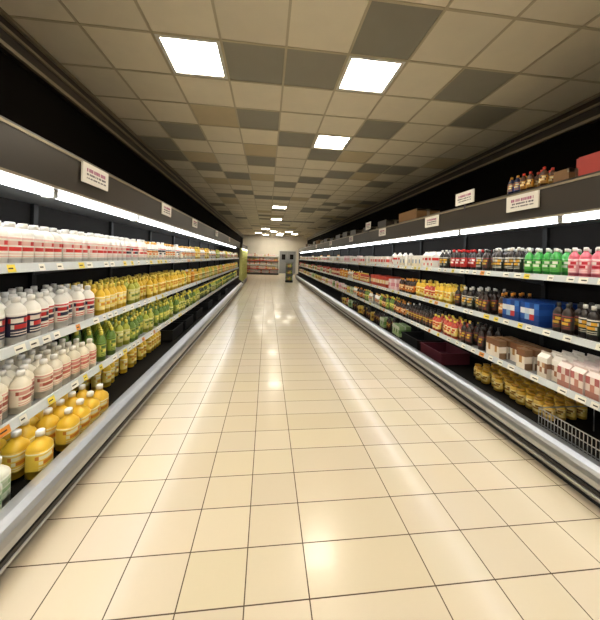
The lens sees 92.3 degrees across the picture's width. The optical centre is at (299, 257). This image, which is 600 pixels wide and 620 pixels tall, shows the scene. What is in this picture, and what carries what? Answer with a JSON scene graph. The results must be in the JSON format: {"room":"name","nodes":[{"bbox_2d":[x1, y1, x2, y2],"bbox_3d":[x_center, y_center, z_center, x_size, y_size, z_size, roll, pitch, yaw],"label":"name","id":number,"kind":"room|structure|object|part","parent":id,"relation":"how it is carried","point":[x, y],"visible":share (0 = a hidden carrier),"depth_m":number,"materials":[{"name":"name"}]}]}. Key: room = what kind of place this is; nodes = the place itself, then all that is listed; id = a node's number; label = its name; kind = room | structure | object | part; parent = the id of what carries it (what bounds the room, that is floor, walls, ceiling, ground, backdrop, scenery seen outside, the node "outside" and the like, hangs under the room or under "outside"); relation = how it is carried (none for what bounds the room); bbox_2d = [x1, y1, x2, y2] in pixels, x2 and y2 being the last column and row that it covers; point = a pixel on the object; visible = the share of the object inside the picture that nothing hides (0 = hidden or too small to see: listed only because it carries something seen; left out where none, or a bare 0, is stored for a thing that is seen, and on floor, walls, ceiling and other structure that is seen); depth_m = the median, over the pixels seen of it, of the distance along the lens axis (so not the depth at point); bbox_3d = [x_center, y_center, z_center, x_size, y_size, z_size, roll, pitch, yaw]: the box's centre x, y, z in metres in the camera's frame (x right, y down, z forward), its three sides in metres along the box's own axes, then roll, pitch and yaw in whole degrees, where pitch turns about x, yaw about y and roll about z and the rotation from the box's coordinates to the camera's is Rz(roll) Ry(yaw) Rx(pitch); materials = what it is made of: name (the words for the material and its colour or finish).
{"room":"supermarket","nodes":[
{"label":"supermarket","id":0,"kind":"room"},
{"bbox_2d":[0,51,242,243],"bbox_3d":[-3.663,-0.394,11.659,0.100,3.570,30.000,2,0,-6],"label":"wall","id":1,"kind":"structure","parent":0,"point":[25,100],"depth_m":3.41,"materials":[{"name":"paint"}]},
{"bbox_2d":[0,7,243,237],"bbox_3d":[-3.526,-1.915,11.670,0.085,0.280,30.000,2,0,-6],"label":"trim","id":2,"kind":"structure","parent":1,"relation":"attached to","point":[16,43],"depth_m":3.30,"materials":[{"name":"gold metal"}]},
{"bbox_2d":[243,235,306,273],"bbox_3d":[-2.337,-0.354,26.958,6.200,3.570,0.100,2,0,-6],"label":"wall","id":3,"kind":"structure","parent":0,"point":[257,244],"depth_m":26.89,"materials":[{"name":"beige paint"}]},
{"bbox_2d":[279,250,296,273],"bbox_3d":[-1.177,0.375,27.016,1.700,2.180,0.049,2,0,-6],"label":"door frame","id":4,"kind":"structure","parent":3,"relation":"in","point":[279,250],"depth_m":27.08,"materials":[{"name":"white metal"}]},
{"bbox_2d":[279,251,295,273],"bbox_3d":[-1.177,0.415,27.006,1.520,2.080,0.069,2,0,-6],"label":"door leaves","id":5,"kind":"structure","parent":4,"relation":"attached to","point":[284,255],"depth_m":26.97,"materials":[{"name":"grey metal"}]},
{"bbox_2d":[0,273,599,619],"bbox_3d":[-0.665,1.481,12.007,6.149,0.001,29.994,2,0,-6],"label":"floor","id":6,"kind":"structure","parent":0,"point":[150,585],"depth_m":1.76,"materials":[{"name":"tile"}]},
{"bbox_2d":[0,115,242,574],"bbox_3d":[-2.311,0.352,5.978,1.004,2.160,15.680,2,0,-6],"label":"refrigerated display case","id":7,"kind":"object","parent":6,"relation":"on","point":[41,184],"visible":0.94,"depth_m":2.33,"materials":[{"name":"black metal"}]},
{"bbox_2d":[0,456,10,509],"bbox_3d":[-1.727,1.158,0.919,0.643,0.250,1.212,2,0,-6],"label":"bottles","id":8,"kind":"object","parent":7,"relation":"on","point":[5,471],"visible":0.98,"depth_m":1.50},
{"bbox_2d":[0,284,94,347],"bbox_3d":[-1.750,0.350,1.263,0.440,0.265,2.300,2,0,-6],"label":"bottles","id":9,"kind":"object","parent":7,"relation":"on","point":[31,313],"visible":0.99,"depth_m":1.82},
{"bbox_2d":[0,338,96,425],"bbox_3d":[-1.760,0.770,1.240,0.443,0.235,2.258,2,0,-6],"label":"bottles","id":10,"kind":"object","parent":7,"relation":"in","point":[40,371],"visible":0.96,"depth_m":1.87},
{"bbox_2d":[0,384,108,480],"bbox_3d":[-1.878,1.149,2.000,0.691,0.260,0.734,2,0,-6],"label":"jugs","id":11,"kind":"object","parent":7,"relation":"in","point":[27,449],"visible":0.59,"depth_m":1.92,"materials":[{"name":"yellow plastic"}]},
{"bbox_2d":[81,161,108,190],"bbox_3d":[-1.530,-0.606,2.159,0.013,0.140,0.320,2,0,-6],"label":"sign","id":12,"kind":"object","parent":7,"relation":"attached to","point":[91,175],"visible":1,"depth_m":2.13,"materials":[{"name":"white paper"}]},
{"bbox_2d":[0,220,190,263],"bbox_3d":[-1.897,-0.087,2.669,0.440,0.240,5.137,2,0,-6],"label":"bottles","id":13,"kind":"object","parent":7,"relation":"on","point":[19,243],"visible":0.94,"depth_m":2.02},
{"bbox_3d":[-2.774,0.318,5.925,0.070,2.080,15.600,2,0,-6],"label":"panel","id":14,"kind":"part","parent":7,"relation":"part of","materials":[{"name":"metal"}]},
{"bbox_2d":[72,331,160,390],"bbox_3d":[-2.184,1.145,3.536,0.427,0.250,1.610,2,0,-6],"label":"oil bottles","id":15,"kind":"object","parent":7,"relation":"in","point":[106,376],"visible":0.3,"depth_m":3.19},
{"bbox_3d":[-1.906,1.289,6.027,0.125,0.190,15.600,2,0,-6],"label":"bumper rail","id":16,"kind":"part","parent":7,"relation":"part of","materials":[{"name":"metal"}]},
{"bbox_2d":[10,284,236,499],"bbox_3d":[-2.331,1.286,5.979,0.860,0.170,15.600,2,0,-6],"label":"tub","id":17,"kind":"object","parent":7,"relation":"in","point":[125,385],"depth_m":2.96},
{"bbox_2d":[58,271,236,361],"bbox_3d":[-2.531,0.734,8.024,0.428,0.260,11.233,2,0,-6],"label":"oil bottles","id":18,"kind":"object","parent":7,"relation":"in","point":[122,329],"visible":0.87,"depth_m":3.29},
{"bbox_2d":[62,262,237,314],"bbox_3d":[-2.518,0.334,8.005,0.427,0.250,11.277,2,0,-6],"label":"bottles","id":19,"kind":"object","parent":7,"relation":"in","point":[112,294],"visible":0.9,"depth_m":3.33},
{"bbox_2d":[161,202,170,216],"bbox_3d":[-1.704,-0.611,3.679,0.013,0.140,0.320,2,0,-6],"label":"sign","id":20,"kind":"object","parent":7,"relation":"attached to","point":[166,209],"visible":1,"depth_m":3.65,"materials":[{"name":"white paper"}]},
{"bbox_2d":[159,322,183,340],"bbox_3d":[-2.191,1.190,4.686,0.420,0.160,0.570,2,0,-6],"label":"plastic crate","id":21,"kind":"object","parent":7,"relation":"in","point":[172,330],"visible":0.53,"depth_m":4.62,"materials":[{"name":"black plastic"}]},
{"bbox_2d":[173,314,193,329],"bbox_3d":[-2.270,1.188,5.382,0.420,0.160,0.570,2,0,-6],"label":"plastic crate","id":22,"kind":"object","parent":7,"relation":"in","point":[187,319],"visible":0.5,"depth_m":5.46,"materials":[{"name":"black plastic"}]},
{"bbox_2d":[184,307,202,319],"bbox_3d":[-2.360,1.185,6.177,0.420,0.160,0.570,2,0,-6],"label":"plastic crate","id":23,"kind":"object","parent":7,"relation":"in","point":[197,311],"visible":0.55,"depth_m":6.19,"materials":[{"name":"black plastic"}]},
{"bbox_2d":[192,218,197,227],"bbox_3d":[-1.868,-0.616,5.120,0.013,0.140,0.320,2,0,-6],"label":"sign","id":24,"kind":"object","parent":7,"relation":"attached to","point":[194,222],"visible":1,"depth_m":5.07,"materials":[{"name":"white paper"}]},
{"bbox_2d":[195,299,212,308],"bbox_3d":[-2.496,1.181,7.369,0.420,0.160,0.570,2,0,-6],"label":"plastic crate","id":25,"kind":"object","parent":7,"relation":"in","point":[207,303],"visible":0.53,"depth_m":7.13,"materials":[{"name":"black plastic"}]},
{"bbox_2d":[206,293,220,300],"bbox_3d":[-2.655,1.177,8.760,0.420,0.160,0.570,2,0,-6],"label":"plastic crate","id":26,"kind":"object","parent":7,"relation":"in","point":[216,296],"visible":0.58,"depth_m":8.50,"materials":[{"name":"black plastic"}]},
{"bbox_2d":[190,247,237,258],"bbox_3d":[-2.563,-0.112,9.450,0.245,0.250,8.355,2,0,-6],"label":"bottles","id":27,"kind":"object","parent":7,"relation":"on","point":[198,253],"visible":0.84,"depth_m":6.79},
{"bbox_2d":[215,288,226,293],"bbox_3d":[-2.824,1.172,10.250,0.420,0.160,0.570,2,0,-6],"label":"plastic crate","id":28,"kind":"object","parent":7,"relation":"in","point":[222,290],"visible":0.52,"depth_m":9.99,"materials":[{"name":"black plastic"}]},
{"bbox_2d":[239,244,247,284],"bbox_3d":[-3.428,0.348,15.765,0.800,2.100,3.900,2,0,-6],"label":"cooler","id":29,"kind":"object","parent":6,"relation":"on","point":[243,249],"visible":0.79,"depth_m":14.83,"materials":[{"name":"paint"}]},
{"bbox_2d":[247,253,278,274],"bbox_3d":[-3.293,0.502,24.788,2.900,1.800,0.800,2,0,-6],"label":"shelving","id":30,"kind":"object","parent":6,"relation":"on","point":[260,264],"visible":0.97,"depth_m":24.62,"materials":[{"name":"paint"}]},
{"bbox_2d":[285,259,293,282],"bbox_3d":[-0.664,0.781,17.636,0.460,1.400,0.410,2,0,-6],"label":"display stand","id":31,"kind":"object","parent":6,"relation":"on","point":[289,262],"visible":1,"depth_m":17.51,"materials":[{"name":"black metal"}]},
{"bbox_2d":[7,275,599,619],"bbox_3d":[-0.689,1.531,12.004,6.200,0.098,30.200,2,0,-6],"label":"grout lines","id":32,"kind":"object","parent":6,"relation":"attached to","point":[254,450],"depth_m":1.76,"materials":[{"name":"brown concrete"}]},
{"bbox_2d":[295,171,599,507],"bbox_3d":[1.435,0.463,9.626,1.004,2.160,22.080,2,0,-6],"label":"refrigerated display case","id":33,"kind":"object","parent":6,"relation":"on","point":[567,216],"visible":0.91,"depth_m":3.04,"materials":[{"name":"black metal"}]},
{"bbox_2d":[299,269,353,293],"bbox_3d":[0.743,0.866,14.060,0.153,0.190,12.752,2,0,-6],"label":"packets","id":34,"kind":"object","parent":33,"relation":"in","point":[342,286],"visible":0.94,"depth_m":10.18},
{"bbox_2d":[343,231,349,236],"bbox_3d":[1.593,-0.707,8.995,0.402,0.185,0.512,2,0,-6],"label":"cardboard box","id":35,"kind":"object","parent":33,"relation":"on","point":[347,233],"visible":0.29,"depth_m":8.78,"materials":[{"name":"cardboard"}]},
{"bbox_2d":[300,262,405,290],"bbox_3d":[0.996,0.454,12.801,0.348,0.220,15.290,2,0,-6],"label":"boxes","id":36,"kind":"object","parent":33,"relation":"in","point":[391,282],"visible":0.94,"depth_m":5.99},
{"bbox_2d":[340,268,369,282],"label":"sauce bottles","id":37,"kind":"object","parent":33,"relation":"in","point":[364,277],"depth_m":7.49},
{"bbox_2d":[350,229,362,234],"bbox_3d":[1.691,-0.696,8.140,0.402,0.169,0.507,2,0,-6],"label":"cardboard box","id":38,"kind":"object","parent":33,"relation":"on","point":[356,231],"visible":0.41,"depth_m":7.88,"materials":[{"name":"cardboard"}]},
{"bbox_2d":[366,221,370,231],"bbox_3d":[1.518,-0.675,6.411,0.013,0.240,0.300,2,0,-6],"label":"sign","id":39,"kind":"object","parent":33,"relation":"attached to","point":[368,224],"visible":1,"depth_m":6.38,"materials":[{"name":"white paper"}]},
{"bbox_2d":[363,226,377,231],"bbox_3d":[1.812,-0.678,7.068,0.402,0.141,0.418,2,0,-6],"label":"cardboard box","id":40,"kind":"object","parent":33,"relation":"on","point":[372,227],"visible":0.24,"depth_m":6.86,"materials":[{"name":"cardboard"}]},
{"bbox_2d":[300,252,448,267],"bbox_3d":[1.077,0.003,12.205,0.353,0.235,16.492,2,0,-6],"label":"bottles","id":41,"kind":"object","parent":33,"relation":"on","point":[429,259],"visible":0.89,"depth_m":5.25},
{"bbox_2d":[341,294,410,336],"bbox_3d":[1.625,1.263,7.114,0.260,0.240,4.158,2,0,-6],"label":"goods","id":42,"kind":"object","parent":33,"relation":"in","point":[382,319],"visible":0.99,"depth_m":5.97},
{"bbox_2d":[379,228,385,235],"bbox_3d":[1.604,-0.503,5.616,0.013,0.140,0.320,2,0,-6],"label":"sign","id":43,"kind":"object","parent":33,"relation":"attached to","point":[382,232],"visible":1,"depth_m":5.59,"materials":[{"name":"white paper"}]},
{"bbox_2d":[378,219,398,227],"bbox_3d":[1.923,-0.692,6.098,0.402,0.176,0.450,2,0,-6],"label":"cardboard box","id":44,"kind":"object","parent":33,"relation":"on","point":[386,222],"visible":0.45,"depth_m":5.88,"materials":[{"name":"cardboard"}]},
{"bbox_2d":[399,208,439,222],"bbox_3d":[2.049,-0.700,4.997,0.402,0.198,0.632,2,0,-6],"label":"cardboard box","id":45,"kind":"object","parent":33,"relation":"on","point":[415,213],"visible":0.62,"depth_m":4.70,"materials":[{"name":"brown cardboard"}]},
{"bbox_2d":[401,332,442,349],"bbox_3d":[1.933,1.318,4.603,0.420,0.150,0.520,2,0,-6],"label":"plastic crate","id":46,"kind":"object","parent":33,"relation":"in","point":[413,339],"visible":0.82,"depth_m":4.64,"materials":[{"name":"black plastic"}]},
{"bbox_2d":[353,286,502,350],"bbox_3d":[1.828,0.869,5.415,0.332,0.250,4.635,2,0,-6],"label":"sauce bottles","id":47,"kind":"object","parent":33,"relation":"in","point":[467,333],"visible":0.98,"depth_m":3.97},
{"bbox_2d":[425,215,438,227],"bbox_3d":[1.796,-0.497,3.927,0.013,0.140,0.320,2,0,-6],"label":"sign","id":48,"kind":"object","parent":33,"relation":"attached to","point":[431,221],"visible":1,"depth_m":3.90,"materials":[{"name":"white paper"}]},
{"bbox_2d":[420,342,470,364],"bbox_3d":[2.001,1.320,4.007,0.420,0.150,0.520,2,0,-6],"label":"plastic crate","id":49,"kind":"object","parent":33,"relation":"in","point":[444,353],"visible":0.94,"depth_m":3.88,"materials":[{"name":"red plastic"}]},
{"bbox_3d":[0.975,1.375,9.576,0.125,0.190,22.000,2,0,-6],"label":"bumper rail","id":50,"kind":"part","parent":33,"relation":"part of","materials":[{"name":"metal"}]},
{"bbox_2d":[300,277,599,460],"bbox_3d":[1.399,1.397,9.625,0.860,0.170,22.000,2,0,-6],"label":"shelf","id":51,"kind":"object","parent":33,"relation":"in","point":[464,374],"depth_m":2.94,"materials":[{"name":"grey metal"}]},
{"bbox_3d":[1.899,0.457,9.679,0.070,2.080,22.000,2,0,-6],"label":"panel","id":52,"kind":"part","parent":33,"relation":"part of","materials":[{"name":"metal"}]},
{"bbox_2d":[455,189,474,209],"bbox_3d":[1.874,-0.650,3.281,0.013,0.210,0.300,2,0,-6],"label":"sign","id":53,"kind":"object","parent":33,"relation":"attached to","point":[468,196],"visible":1,"depth_m":3.26,"materials":[{"name":"white paper"}]},
{"bbox_2d":[399,278,531,316],"label":"sauce bottles","id":54,"kind":"object","parent":33,"relation":"in","point":[489,301],"depth_m":3.51},
{"bbox_2d":[439,247,599,277],"bbox_3d":[2.255,0.031,2.345,0.438,0.250,3.146,2,0,-6],"label":"bottles","id":55,"kind":"object","parent":33,"relation":"on","point":[519,260],"visible":0.94,"depth_m":2.57},
{"bbox_2d":[506,190,539,212],"bbox_3d":[1.954,-0.492,2.536,0.013,0.140,0.320,2,0,-6],"label":"sign","id":56,"kind":"object","parent":33,"relation":"attached to","point":[529,200],"visible":1,"depth_m":2.51,"materials":[{"name":"white paper"}]},
{"bbox_2d":[474,363,587,420],"bbox_3d":[2.292,1.333,2.978,0.450,0.140,0.989,2,0,-6],"label":"jars","id":57,"kind":"object","parent":33,"relation":"in","point":[533,395],"visible":0.9,"depth_m":2.76},
{"bbox_2d":[507,167,554,194],"bbox_3d":[2.111,-0.684,2.640,0.186,0.170,0.445,2,0,-6],"label":"bottles","id":58,"kind":"object","parent":33,"relation":"on","point":[543,177],"visible":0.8,"depth_m":2.56},
{"bbox_2d":[502,298,576,327],"bbox_3d":[2.225,0.500,2.657,0.452,0.200,0.374,2,0,-6],"label":"beverage multipacks","id":59,"kind":"object","parent":33,"relation":"on","point":[535,312],"visible":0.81,"depth_m":2.56,"materials":[{"name":"blue cardboard"}]},
{"bbox_2d":[486,336,599,401],"bbox_3d":[2.276,0.899,1.910,0.429,0.215,2.269,2,0,-6],"label":"cartons","id":60,"kind":"object","parent":33,"relation":"on","point":[575,371],"visible":0.98,"depth_m":2.37},
{"bbox_2d":[554,168,577,181],"bbox_3d":[2.163,-0.648,2.307,0.162,0.101,0.122,2,0,-6],"label":"cardboard box","id":61,"kind":"object","parent":33,"relation":"on","point":[568,173],"visible":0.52,"depth_m":2.26,"materials":[{"name":"brown cardboard"}]},
{"bbox_2d":[538,406,599,461],"bbox_3d":[2.182,1.296,1.939,0.506,0.208,0.758,2,0,-6],"label":"wire basket","id":62,"kind":"object","parent":33,"relation":"in","point":[561,428],"visible":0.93,"depth_m":2.09,"materials":[{"name":"metal"}]},
{"bbox_2d":[552,302,599,341],"label":"sauce bottles","id":63,"kind":"object","parent":33,"relation":"in","point":[582,320],"depth_m":2.20},
{"bbox_2d":[578,151,599,175],"bbox_3d":[2.228,-0.676,2.093,0.222,0.161,0.202,2,0,-6],"label":"cardboard box","id":64,"kind":"object","parent":33,"relation":"on","point":[590,163],"visible":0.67,"depth_m":2.11,"materials":[{"name":"red cardboard"}]},
{"bbox_2d":[0,0,599,236],"bbox_3d":[-0.618,-1.989,12.302,6.000,0.001,30.000,2,0,-6],"label":"ceiling","id":65,"kind":"structure","parent":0,"point":[388,30],"depth_m":3.25,"materials":[{"name":"tile"}]},
{"bbox_2d":[154,34,227,78],"bbox_3d":[-1.055,-2.035,2.892,0.572,0.074,0.572,2,0,-6],"label":"frame","id":66,"kind":"object","parent":65,"relation":"attached to","point":[157,36],"depth_m":2.86,"materials":[{"name":"white metal"}]},
{"bbox_2d":[9,0,599,236],"bbox_3d":[-0.584,-1.994,12.004,6.022,0.028,30.000,2,0,-6],"label":"grid","id":67,"kind":"object","parent":65,"relation":"attached to","point":[446,8],"depth_m":3.33,"materials":[{"name":"metal"}]},
{"bbox_2d":[307,120,599,243],"bbox_3d":[2.395,-0.214,12.350,0.100,3.570,30.000,2,0,-6],"label":"wall","id":68,"kind":"structure","parent":0,"point":[563,152],"depth_m":4.72,"materials":[{"name":"paint"}]},
{"bbox_2d":[306,92,599,240],"bbox_3d":[2.348,-1.741,12.339,0.085,0.280,30.000,2,0,-6],"label":"trim","id":69,"kind":"structure","parent":68,"relation":"attached to","point":[586,112],"depth_m":4.55,"materials":[{"name":"gold metal"}]},
{"bbox_3d":[-0.581,-2.108,12.004,6.200,0.060,30.200,2,0,-6],"label":"ceiling","id":70,"kind":"structure","parent":0,"visible":0},
{"bbox_2d":[160,37,223,75],"bbox_3d":[-1.055,-2.018,2.892,0.502,0.008,0.502,2,0,-6],"label":"ceiling light panel","id":71,"kind":"object","parent":70,"relation":"in","point":[186,55],"visible":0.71,"depth_m":2.87,"materials":[{"name":"white plastic"}]},
{"bbox_2d":[312,135,351,149],"bbox_3d":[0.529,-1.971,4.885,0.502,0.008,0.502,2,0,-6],"label":"ceiling light panel","id":72,"kind":"object","parent":70,"relation":"in","point":[323,141],"visible":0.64,"depth_m":4.89,"materials":[{"name":"white plastic"}]},
{"bbox_2d":[336,56,405,93],"bbox_3d":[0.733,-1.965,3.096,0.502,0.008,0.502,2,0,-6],"label":"ceiling light panel","id":73,"kind":"object","parent":70,"relation":"in","point":[360,74],"visible":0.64,"depth_m":3.08,"materials":[{"name":"white plastic"}]}
]}

